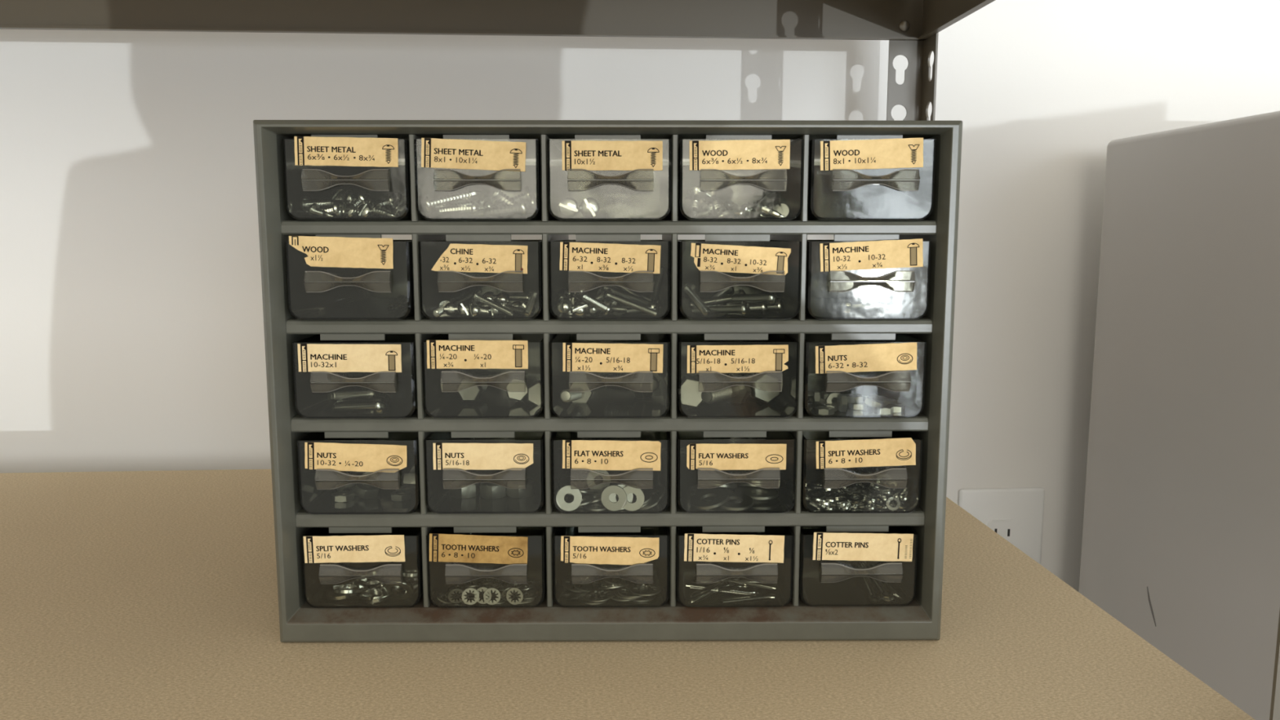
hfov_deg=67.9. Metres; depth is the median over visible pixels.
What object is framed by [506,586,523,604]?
washer
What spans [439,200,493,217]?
screw
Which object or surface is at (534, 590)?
washer
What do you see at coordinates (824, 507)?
washer
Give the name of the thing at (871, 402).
nut
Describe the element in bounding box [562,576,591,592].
washer
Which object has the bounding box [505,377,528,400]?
bolt
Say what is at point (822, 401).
nut
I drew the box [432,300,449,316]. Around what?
screw
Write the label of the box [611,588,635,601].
washer
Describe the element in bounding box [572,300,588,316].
screw
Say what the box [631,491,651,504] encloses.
washer
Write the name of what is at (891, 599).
pin
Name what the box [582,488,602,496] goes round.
washer
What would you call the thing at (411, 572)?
washer
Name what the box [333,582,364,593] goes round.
washer
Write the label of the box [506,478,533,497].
nut
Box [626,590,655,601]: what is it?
washer
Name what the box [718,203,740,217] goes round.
screw
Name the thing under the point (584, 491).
washer
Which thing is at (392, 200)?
screw
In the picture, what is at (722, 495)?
washer
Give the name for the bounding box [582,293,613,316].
screw
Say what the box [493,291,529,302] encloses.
screw
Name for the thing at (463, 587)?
washer
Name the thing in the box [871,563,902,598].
pin
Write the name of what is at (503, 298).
screw
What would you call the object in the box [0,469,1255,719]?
workbench top
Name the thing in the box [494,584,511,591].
washer
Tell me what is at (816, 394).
nut
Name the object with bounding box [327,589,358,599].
washer
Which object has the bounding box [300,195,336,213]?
screw
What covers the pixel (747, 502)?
washer
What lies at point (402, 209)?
screw
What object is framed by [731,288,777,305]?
screw
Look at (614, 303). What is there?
screw
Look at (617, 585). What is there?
washer
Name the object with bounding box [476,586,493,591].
washer
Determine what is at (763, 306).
screw
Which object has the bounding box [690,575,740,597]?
pin
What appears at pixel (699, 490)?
washer
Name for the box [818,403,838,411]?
nut
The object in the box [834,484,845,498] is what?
washer
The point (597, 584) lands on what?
washer
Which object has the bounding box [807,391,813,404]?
nut
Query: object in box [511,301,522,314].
screw
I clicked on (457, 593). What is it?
washer
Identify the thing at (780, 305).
screw
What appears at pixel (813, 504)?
washer
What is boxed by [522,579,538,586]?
washer
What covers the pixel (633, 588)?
washer
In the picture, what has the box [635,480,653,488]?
washer
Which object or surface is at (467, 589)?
washer
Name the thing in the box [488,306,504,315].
screw
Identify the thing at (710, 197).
screw
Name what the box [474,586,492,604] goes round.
washer
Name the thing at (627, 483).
washer
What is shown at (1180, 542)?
storage cabinet
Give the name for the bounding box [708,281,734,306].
screw
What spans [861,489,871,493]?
washer
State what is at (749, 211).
screw
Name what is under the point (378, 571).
washer
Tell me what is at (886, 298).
screw
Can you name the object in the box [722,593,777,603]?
pin
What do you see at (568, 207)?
screw
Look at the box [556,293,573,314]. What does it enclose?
screw
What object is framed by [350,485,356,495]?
nut
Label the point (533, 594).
washer
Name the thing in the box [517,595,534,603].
washer
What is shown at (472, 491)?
nut
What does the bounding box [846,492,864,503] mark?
washer
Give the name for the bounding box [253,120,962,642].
organizer
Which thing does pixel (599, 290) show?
screw
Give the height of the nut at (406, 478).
0.009 m
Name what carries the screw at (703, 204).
in the organizer
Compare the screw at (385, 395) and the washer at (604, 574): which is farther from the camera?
the washer at (604, 574)
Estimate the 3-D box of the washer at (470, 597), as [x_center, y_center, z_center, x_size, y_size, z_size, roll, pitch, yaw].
[-0.084,0.118,0.466,0.008,0.001,0.008,2,8,15]
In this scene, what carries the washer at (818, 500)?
in the organizer
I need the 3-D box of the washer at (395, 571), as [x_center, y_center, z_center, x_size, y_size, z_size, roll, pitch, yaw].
[-0.130,0.112,0.491,0.014,0.006,0.015,-2,8,-15]
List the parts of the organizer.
handle, drawer, handle, drawer, handle, drawer, handle, drawer, handle, drawer, handle, drawer, drawer, handle, drawer, handle, drawer, handle, handle, drawer, drawer, handle, drawer, drawer, drawer, handle, handle, drawer, handle, handle, panel, drawer, drawer, handle, drawer, handle, drawer, handle, drawer, handle, handle, drawer, handle, drawer, drawer, handle, handle, drawer, drawer, handle, handle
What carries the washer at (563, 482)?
in the organizer
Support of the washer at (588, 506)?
in the organizer
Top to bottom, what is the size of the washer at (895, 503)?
0.003 m
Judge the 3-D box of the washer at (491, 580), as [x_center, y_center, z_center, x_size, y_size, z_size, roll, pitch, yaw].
[-0.079,0.114,0.488,0.008,0.002,0.008,3,8,24]
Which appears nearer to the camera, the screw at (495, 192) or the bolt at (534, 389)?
the screw at (495, 192)
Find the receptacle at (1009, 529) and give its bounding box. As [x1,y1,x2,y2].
[986,519,1019,545]
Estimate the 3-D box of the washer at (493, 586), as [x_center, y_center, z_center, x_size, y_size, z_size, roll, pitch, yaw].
[-0.071,0.115,0.482,0.008,0.002,0.008,5,9,33]
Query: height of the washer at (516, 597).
0.001 m
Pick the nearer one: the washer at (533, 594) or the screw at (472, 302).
the screw at (472, 302)
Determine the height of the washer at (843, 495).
0.003 m
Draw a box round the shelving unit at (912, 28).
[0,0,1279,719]
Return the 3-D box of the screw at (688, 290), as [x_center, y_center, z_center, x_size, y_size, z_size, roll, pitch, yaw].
[0.026,-0.029,0.450,0.008,0.015,0.020,-4,8,-26]
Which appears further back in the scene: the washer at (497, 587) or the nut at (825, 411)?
the washer at (497, 587)
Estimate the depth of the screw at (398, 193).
0.46 m
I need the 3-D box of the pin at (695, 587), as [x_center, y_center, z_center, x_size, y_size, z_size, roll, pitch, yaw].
[0.041,0.115,0.474,0.037,0.004,0.005,1,8,5]
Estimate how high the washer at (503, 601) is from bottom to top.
0.001 m
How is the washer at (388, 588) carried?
in the organizer
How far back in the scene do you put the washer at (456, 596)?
0.47 m
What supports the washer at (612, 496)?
in the organizer
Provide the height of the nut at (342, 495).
0.003 m
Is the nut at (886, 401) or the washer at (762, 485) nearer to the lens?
the nut at (886, 401)
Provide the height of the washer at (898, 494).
0.005 m
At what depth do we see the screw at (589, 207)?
0.44 m
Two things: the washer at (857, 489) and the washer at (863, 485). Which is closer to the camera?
the washer at (857, 489)
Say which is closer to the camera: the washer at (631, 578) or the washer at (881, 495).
the washer at (881, 495)
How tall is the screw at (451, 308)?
0.006 m
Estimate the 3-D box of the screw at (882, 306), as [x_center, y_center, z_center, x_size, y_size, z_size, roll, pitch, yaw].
[0.114,-0.025,0.450,0.017,0.009,0.009,3,8,19]
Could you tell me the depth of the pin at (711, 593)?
0.47 m
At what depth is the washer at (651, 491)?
0.47 m
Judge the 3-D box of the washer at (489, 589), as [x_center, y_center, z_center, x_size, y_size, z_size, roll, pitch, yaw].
[-0.072,0.115,0.461,0.008,0.008,0.001,-1,8,-5]
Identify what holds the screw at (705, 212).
in the organizer
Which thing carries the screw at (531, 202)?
in the organizer
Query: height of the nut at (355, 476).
0.005 m
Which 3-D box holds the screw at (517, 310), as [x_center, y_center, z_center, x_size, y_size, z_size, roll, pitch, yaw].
[-0.059,-0.024,0.451,0.012,0.006,0.006,2,8,16]
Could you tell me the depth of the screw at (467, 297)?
0.47 m
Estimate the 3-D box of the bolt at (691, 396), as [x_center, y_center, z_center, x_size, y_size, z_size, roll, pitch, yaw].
[0.026,0.014,0.475,0.015,0.015,0.031,0,8,3]
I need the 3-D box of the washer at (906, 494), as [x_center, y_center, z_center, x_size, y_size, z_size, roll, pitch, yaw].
[0.129,0.068,0.468,0.007,0.006,0.008,1,8,10]
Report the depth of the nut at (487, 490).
0.48 m
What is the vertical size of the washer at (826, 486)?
0.005 m
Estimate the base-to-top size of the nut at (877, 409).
0.003 m
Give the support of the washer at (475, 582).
in the organizer
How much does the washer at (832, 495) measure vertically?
0.003 m
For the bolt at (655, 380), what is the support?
in the organizer
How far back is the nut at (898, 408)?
0.46 m
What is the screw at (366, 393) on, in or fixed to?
in the organizer
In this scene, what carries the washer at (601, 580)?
in the organizer
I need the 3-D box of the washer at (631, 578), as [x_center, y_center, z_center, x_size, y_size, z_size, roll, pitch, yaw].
[0.000,0.114,0.488,0.015,0.002,0.015,0,8,1]
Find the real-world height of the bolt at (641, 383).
0.014 m
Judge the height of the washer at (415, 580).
0.004 m
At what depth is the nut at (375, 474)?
0.49 m
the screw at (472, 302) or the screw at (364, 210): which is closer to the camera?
the screw at (364, 210)
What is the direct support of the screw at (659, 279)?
in the organizer
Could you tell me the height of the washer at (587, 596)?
0.002 m
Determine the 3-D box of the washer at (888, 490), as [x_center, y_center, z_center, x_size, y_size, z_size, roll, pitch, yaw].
[0.126,0.067,0.479,0.007,0.002,0.007,5,9,31]
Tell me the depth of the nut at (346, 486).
0.48 m
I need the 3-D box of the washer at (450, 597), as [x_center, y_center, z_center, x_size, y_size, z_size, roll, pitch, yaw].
[-0.089,0.115,0.461,0.008,0.008,0.003,-1,8,-9]
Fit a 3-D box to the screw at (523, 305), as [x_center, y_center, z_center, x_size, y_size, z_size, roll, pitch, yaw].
[-0.053,-0.025,0.460,0.006,0.006,0.015,1,8,10]
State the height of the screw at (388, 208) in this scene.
0.007 m
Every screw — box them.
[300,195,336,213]
[307,203,333,217]
[308,200,345,217]
[327,385,375,400]
[330,188,345,201]
[332,395,388,414]
[333,392,391,410]
[342,190,385,208]
[342,203,361,217]
[351,190,370,208]
[355,191,399,210]
[357,203,373,217]
[369,191,404,217]
[371,203,395,217]
[382,204,397,217]
[394,195,406,217]
[396,302,408,312]
[422,190,481,213]
[431,199,483,217]
[431,204,484,217]
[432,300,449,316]
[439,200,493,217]
[444,302,458,315]
[448,193,487,205]
[448,288,482,306]
[457,302,469,315]
[467,293,482,304]
[467,302,489,316]
[469,301,490,315]
[471,197,527,217]
[471,289,514,316]
[482,197,536,217]
[483,291,494,301]
[487,183,530,217]
[488,194,537,217]
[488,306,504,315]
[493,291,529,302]
[496,292,509,306]
[498,186,535,204]
[504,302,524,315]
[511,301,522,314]
[520,302,535,314]
[523,290,538,316]
[555,297,573,315]
[556,287,572,296]
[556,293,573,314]
[558,197,580,217]
[569,297,580,304]
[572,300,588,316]
[573,284,587,298]
[575,292,604,304]
[579,197,599,217]
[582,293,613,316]
[586,302,600,315]
[596,284,602,294]
[600,305,646,314]
[601,281,651,305]
[603,288,657,316]
[603,299,617,313]
[609,275,644,297]
[613,285,661,306]
[626,299,659,315]
[650,266,665,307]
[681,283,711,316]
[684,186,709,209]
[687,186,705,217]
[687,205,702,217]
[688,288,746,307]
[692,300,750,316]
[693,203,715,217]
[704,187,722,215]
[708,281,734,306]
[712,204,726,217]
[714,301,768,315]
[715,186,733,209]
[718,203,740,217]
[723,302,778,312]
[731,203,751,217]
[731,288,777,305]
[733,297,784,314]
[744,203,765,217]
[751,191,779,207]
[751,204,774,217]
[752,186,779,209]
[755,200,783,217]
[755,203,777,217]
[775,203,789,217]
[835,297,863,315]
[862,297,899,315]
[871,294,893,312]
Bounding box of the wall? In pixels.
[0,0,1279,591]
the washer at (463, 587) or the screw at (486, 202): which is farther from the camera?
the washer at (463, 587)
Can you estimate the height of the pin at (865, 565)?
0.002 m
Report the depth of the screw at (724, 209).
0.45 m
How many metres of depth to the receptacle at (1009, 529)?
0.91 m
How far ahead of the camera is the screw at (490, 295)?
0.45 m
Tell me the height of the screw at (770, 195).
0.013 m
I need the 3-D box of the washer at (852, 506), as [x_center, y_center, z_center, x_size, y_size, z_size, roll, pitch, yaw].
[0.104,0.070,0.462,0.007,0.002,0.007,0,8,-2]
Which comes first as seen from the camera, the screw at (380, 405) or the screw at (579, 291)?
the screw at (380, 405)
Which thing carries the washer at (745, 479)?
in the organizer
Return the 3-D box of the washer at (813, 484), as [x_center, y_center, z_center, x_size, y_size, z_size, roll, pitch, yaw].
[0.091,0.065,0.487,0.008,0.004,0.008,2,8,16]
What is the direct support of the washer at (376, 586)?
in the organizer
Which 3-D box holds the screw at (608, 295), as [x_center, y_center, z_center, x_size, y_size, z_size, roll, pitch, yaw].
[-0.004,-0.027,0.447,0.026,0.013,0.006,2,8,12]
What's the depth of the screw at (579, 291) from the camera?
0.47 m
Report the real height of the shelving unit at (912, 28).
1.866 m
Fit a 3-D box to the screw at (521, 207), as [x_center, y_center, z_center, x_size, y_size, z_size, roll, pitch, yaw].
[-0.064,-0.070,0.438,0.026,0.009,0.009,-4,8,-25]
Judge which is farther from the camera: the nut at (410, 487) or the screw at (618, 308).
the nut at (410, 487)
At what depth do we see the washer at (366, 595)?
0.47 m
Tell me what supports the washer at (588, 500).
in the organizer
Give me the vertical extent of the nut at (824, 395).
0.003 m
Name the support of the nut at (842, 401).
in the organizer
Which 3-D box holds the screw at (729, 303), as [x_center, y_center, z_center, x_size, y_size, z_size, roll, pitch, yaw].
[0.055,-0.027,0.467,0.028,0.008,0.008,1,8,9]
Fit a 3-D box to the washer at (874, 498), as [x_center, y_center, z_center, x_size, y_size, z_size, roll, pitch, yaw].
[0.115,0.068,0.458,0.007,0.004,0.006,-7,10,-42]
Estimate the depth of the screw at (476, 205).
0.44 m
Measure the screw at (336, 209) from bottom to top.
0.008 m
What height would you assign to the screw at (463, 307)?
0.006 m
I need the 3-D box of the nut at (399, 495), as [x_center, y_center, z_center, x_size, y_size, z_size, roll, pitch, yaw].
[-0.120,0.068,0.475,0.010,0.003,0.011,-2,8,-17]
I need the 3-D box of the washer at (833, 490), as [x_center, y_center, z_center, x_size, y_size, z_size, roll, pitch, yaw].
[0.094,0.065,0.475,0.008,0.004,0.008,-1,8,-8]
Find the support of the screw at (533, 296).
in the organizer
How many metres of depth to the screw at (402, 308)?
0.45 m
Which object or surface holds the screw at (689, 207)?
in the organizer
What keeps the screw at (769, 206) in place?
in the organizer
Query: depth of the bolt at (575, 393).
0.48 m
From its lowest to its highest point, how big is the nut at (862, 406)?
0.003 m
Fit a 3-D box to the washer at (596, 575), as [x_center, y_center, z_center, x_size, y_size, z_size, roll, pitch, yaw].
[-0.021,0.114,0.490,0.015,0.001,0.015,-7,11,-44]
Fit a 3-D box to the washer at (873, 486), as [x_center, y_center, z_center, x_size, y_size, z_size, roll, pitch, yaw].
[0.122,0.065,0.487,0.008,0.003,0.008,4,9,29]
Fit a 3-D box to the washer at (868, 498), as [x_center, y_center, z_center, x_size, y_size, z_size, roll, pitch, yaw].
[0.110,0.067,0.466,0.008,0.003,0.008,-2,8,-12]
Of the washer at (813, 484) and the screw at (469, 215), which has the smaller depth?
the screw at (469, 215)
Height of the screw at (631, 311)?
0.008 m
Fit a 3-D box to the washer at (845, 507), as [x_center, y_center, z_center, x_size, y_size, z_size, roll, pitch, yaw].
[0.099,0.071,0.458,0.007,0.002,0.007,-2,8,-11]
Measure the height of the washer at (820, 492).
0.004 m
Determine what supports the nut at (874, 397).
in the organizer
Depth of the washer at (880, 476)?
0.49 m
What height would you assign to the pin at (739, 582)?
0.006 m
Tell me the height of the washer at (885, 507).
0.002 m
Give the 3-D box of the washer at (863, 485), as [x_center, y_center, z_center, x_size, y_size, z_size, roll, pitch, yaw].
[0.113,0.065,0.489,0.008,0.005,0.008,6,9,36]
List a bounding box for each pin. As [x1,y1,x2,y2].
[685,584,759,596]
[688,583,735,604]
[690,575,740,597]
[691,578,763,584]
[715,585,758,591]
[718,577,775,590]
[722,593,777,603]
[857,563,881,601]
[862,560,893,599]
[867,563,893,601]
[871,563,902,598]
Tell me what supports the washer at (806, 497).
in the organizer
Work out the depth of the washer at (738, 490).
0.49 m
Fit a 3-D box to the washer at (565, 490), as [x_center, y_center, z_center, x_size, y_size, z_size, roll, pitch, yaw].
[-0.034,0.066,0.454,0.012,0.012,0.002,-1,8,-9]
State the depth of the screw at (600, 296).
0.46 m
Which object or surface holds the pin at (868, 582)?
in the organizer
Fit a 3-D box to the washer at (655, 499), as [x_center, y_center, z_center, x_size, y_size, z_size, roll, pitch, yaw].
[0.004,0.069,0.460,0.012,0.006,0.012,-5,9,-31]
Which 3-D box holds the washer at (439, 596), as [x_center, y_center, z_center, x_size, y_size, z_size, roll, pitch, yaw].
[-0.095,0.116,0.464,0.008,0.004,0.008,1,8,6]
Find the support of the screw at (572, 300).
in the organizer
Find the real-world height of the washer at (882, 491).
0.003 m
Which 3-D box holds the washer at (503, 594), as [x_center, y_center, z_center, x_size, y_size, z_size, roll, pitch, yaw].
[-0.064,0.114,0.463,0.008,0.008,0.004,-4,9,-28]
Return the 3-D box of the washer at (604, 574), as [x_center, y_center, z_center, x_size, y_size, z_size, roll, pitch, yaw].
[-0.013,0.113,0.490,0.015,0.004,0.015,1,8,4]
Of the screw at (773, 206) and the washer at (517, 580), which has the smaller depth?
the screw at (773, 206)
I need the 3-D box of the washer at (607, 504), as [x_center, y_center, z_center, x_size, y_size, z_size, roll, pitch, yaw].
[-0.012,0.066,0.454,0.012,0.012,0.002,1,8,8]
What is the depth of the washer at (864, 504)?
0.46 m
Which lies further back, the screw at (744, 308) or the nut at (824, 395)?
the nut at (824, 395)
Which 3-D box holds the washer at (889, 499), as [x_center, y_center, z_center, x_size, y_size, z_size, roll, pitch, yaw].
[0.121,0.069,0.456,0.007,0.007,0.002,2,8,12]
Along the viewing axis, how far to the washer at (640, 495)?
0.45 m
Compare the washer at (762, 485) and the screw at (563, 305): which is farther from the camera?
the washer at (762, 485)
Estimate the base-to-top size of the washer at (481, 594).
0.002 m
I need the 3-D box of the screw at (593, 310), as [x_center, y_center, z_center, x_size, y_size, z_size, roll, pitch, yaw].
[-0.024,-0.025,0.452,0.012,0.008,0.008,6,9,36]
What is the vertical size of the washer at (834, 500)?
0.003 m
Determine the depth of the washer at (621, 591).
0.47 m
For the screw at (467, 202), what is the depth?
0.46 m
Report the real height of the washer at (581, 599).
0.001 m
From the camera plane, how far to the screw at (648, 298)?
0.47 m
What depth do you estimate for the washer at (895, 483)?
0.49 m
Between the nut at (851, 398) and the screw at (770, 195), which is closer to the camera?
the screw at (770, 195)
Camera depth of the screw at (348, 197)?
0.44 m
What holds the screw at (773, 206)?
in the organizer
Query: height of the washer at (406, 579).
0.004 m
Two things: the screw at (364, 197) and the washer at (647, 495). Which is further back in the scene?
the washer at (647, 495)
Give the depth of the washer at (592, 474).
0.49 m
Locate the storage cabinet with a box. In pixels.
[1079,111,1279,719]
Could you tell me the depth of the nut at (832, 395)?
0.47 m
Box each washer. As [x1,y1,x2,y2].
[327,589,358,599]
[332,572,360,585]
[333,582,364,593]
[355,575,382,592]
[360,568,389,585]
[360,589,390,603]
[379,567,400,582]
[380,576,410,589]
[383,578,413,599]
[394,582,417,593]
[400,568,417,578]
[403,576,417,582]
[436,593,453,604]
[445,591,460,598]
[448,584,466,591]
[448,588,465,603]
[456,589,473,596]
[461,580,478,586]
[461,587,479,604]
[461,595,475,604]
[465,584,481,587]
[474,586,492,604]
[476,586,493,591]
[478,578,494,585]
[479,591,495,600]
[483,587,501,604]
[486,579,502,586]
[488,591,502,602]
[491,583,506,589]
[492,596,506,604]
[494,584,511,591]
[501,586,517,600]
[506,579,523,586]
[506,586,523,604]
[511,583,524,587]
[511,596,528,604]
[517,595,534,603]
[518,584,534,591]
[519,591,536,599]
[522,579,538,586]
[522,588,537,595]
[555,484,582,511]
[560,475,583,488]
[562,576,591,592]
[567,497,582,502]
[569,496,594,506]
[572,575,601,591]
[578,488,594,493]
[578,592,608,604]
[581,579,610,588]
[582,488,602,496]
[582,493,601,502]
[583,502,607,511]
[583,589,613,602]
[586,470,610,489]
[586,573,613,585]
[599,582,628,589]
[600,484,626,511]
[600,571,626,584]
[608,484,633,510]
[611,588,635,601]
[614,587,641,599]
[615,482,638,486]
[617,585,648,597]
[622,484,644,511]
[624,576,653,587]
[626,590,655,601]
[630,583,660,595]
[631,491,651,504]
[632,484,653,494]
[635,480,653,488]
[635,497,652,507]
[639,494,659,510]
[689,488,728,509]
[690,484,727,493]
[694,485,731,502]
[700,480,737,488]
[715,492,753,511]
[734,485,765,493]
[735,482,772,487]
[736,477,773,483]
[740,486,778,500]
[804,493,813,501]
[805,481,817,491]
[807,489,824,500]
[807,499,821,509]
[809,480,825,489]
[816,498,833,506]
[818,488,835,492]
[818,491,835,499]
[821,504,835,510]
[822,497,837,502]
[824,484,839,493]
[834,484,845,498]
[834,501,848,506]
[835,493,847,502]
[836,505,851,510]
[844,485,861,493]
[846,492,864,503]
[847,502,861,508]
[852,480,867,489]
[853,502,868,507]
[859,493,872,501]
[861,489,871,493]
[862,504,877,510]
[865,492,878,497]
[870,482,886,489]
[871,496,885,507]
[875,472,892,486]
[877,488,894,495]
[877,493,889,497]
[877,502,890,508]
[883,489,896,495]
[885,480,898,490]
[885,496,900,510]
[890,491,901,502]
[892,499,906,508]
[897,491,909,503]
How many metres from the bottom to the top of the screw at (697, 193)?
0.014 m
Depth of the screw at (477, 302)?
0.47 m
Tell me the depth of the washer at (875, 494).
0.47 m
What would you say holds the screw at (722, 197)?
in the organizer
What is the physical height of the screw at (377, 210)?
0.007 m
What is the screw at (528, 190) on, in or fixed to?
in the organizer
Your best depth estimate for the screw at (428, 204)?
0.44 m
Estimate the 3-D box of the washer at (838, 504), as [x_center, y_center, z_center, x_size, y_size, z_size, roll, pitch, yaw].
[0.097,0.069,0.459,0.007,0.003,0.007,3,8,24]
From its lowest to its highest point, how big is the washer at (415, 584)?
0.004 m
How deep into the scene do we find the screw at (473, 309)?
0.44 m
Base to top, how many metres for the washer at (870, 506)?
0.002 m
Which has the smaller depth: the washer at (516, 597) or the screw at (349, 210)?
the screw at (349, 210)
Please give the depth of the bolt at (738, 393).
0.47 m
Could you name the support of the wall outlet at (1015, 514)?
attached to the wall
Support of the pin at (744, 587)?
in the organizer
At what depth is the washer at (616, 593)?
0.47 m
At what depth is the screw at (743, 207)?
0.45 m
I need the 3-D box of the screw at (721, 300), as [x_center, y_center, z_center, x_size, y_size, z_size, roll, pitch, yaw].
[0.038,-0.029,0.457,0.028,0.009,0.008,-1,8,-6]
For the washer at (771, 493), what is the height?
0.002 m
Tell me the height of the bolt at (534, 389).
0.013 m
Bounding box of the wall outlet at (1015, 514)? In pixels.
[958,487,1044,564]
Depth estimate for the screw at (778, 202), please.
0.45 m
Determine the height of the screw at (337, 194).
0.014 m
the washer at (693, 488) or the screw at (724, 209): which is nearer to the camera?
the screw at (724, 209)
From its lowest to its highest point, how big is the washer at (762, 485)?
0.005 m
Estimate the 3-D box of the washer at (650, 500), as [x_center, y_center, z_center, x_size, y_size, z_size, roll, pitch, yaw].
[0.000,0.069,0.461,0.012,0.006,0.012,-4,8,-26]
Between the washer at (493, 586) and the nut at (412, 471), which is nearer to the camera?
the washer at (493, 586)
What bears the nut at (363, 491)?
in the organizer
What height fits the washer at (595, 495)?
0.004 m
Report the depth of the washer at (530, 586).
0.48 m
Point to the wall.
(132, 332)
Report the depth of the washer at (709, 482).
0.48 m
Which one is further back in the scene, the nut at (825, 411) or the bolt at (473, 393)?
the bolt at (473, 393)
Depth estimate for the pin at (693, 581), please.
0.48 m
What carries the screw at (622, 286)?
in the organizer
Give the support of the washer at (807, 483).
in the organizer
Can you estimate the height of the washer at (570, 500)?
0.001 m
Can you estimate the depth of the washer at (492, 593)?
0.46 m
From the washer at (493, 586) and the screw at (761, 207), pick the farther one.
the washer at (493, 586)
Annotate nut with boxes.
[332,490,354,502]
[336,478,355,491]
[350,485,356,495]
[352,471,363,481]
[354,476,380,498]
[360,471,380,481]
[391,489,411,501]
[395,484,415,494]
[400,473,415,485]
[408,464,414,473]
[450,479,479,498]
[480,479,506,499]
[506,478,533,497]
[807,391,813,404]
[813,391,820,408]
[814,405,834,415]
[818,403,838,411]
[820,391,837,399]
[820,397,826,404]
[825,391,840,404]
[836,394,847,412]
[844,393,862,403]
[848,401,866,409]
[864,396,885,407]
[870,395,887,399]
[872,404,893,414]
[878,398,897,404]
[887,404,904,413]
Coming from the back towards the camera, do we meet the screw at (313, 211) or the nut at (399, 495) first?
the nut at (399, 495)
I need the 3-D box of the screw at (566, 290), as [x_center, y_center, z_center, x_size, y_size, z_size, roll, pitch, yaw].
[-0.037,-0.030,0.471,0.008,0.012,0.008,0,8,1]
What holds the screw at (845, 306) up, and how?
in the organizer
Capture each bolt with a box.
[457,378,487,400]
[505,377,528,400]
[527,380,541,404]
[560,382,592,402]
[604,372,653,399]
[631,372,660,391]
[678,377,705,408]
[701,374,751,404]
[743,372,779,403]
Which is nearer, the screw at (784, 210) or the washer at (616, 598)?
the screw at (784, 210)
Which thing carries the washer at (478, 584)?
in the organizer
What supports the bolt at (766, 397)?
in the organizer
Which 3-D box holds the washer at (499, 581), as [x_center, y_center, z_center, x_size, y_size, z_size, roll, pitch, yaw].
[-0.075,0.114,0.488,0.008,0.002,0.008,5,9,32]
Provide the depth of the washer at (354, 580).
0.48 m
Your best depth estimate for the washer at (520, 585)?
0.48 m
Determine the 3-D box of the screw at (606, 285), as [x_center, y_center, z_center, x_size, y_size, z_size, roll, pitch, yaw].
[-0.007,-0.032,0.459,0.027,0.012,0.007,4,9,29]
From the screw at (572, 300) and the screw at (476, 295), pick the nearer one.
the screw at (476, 295)
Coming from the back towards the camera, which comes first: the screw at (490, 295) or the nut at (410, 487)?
the nut at (410, 487)

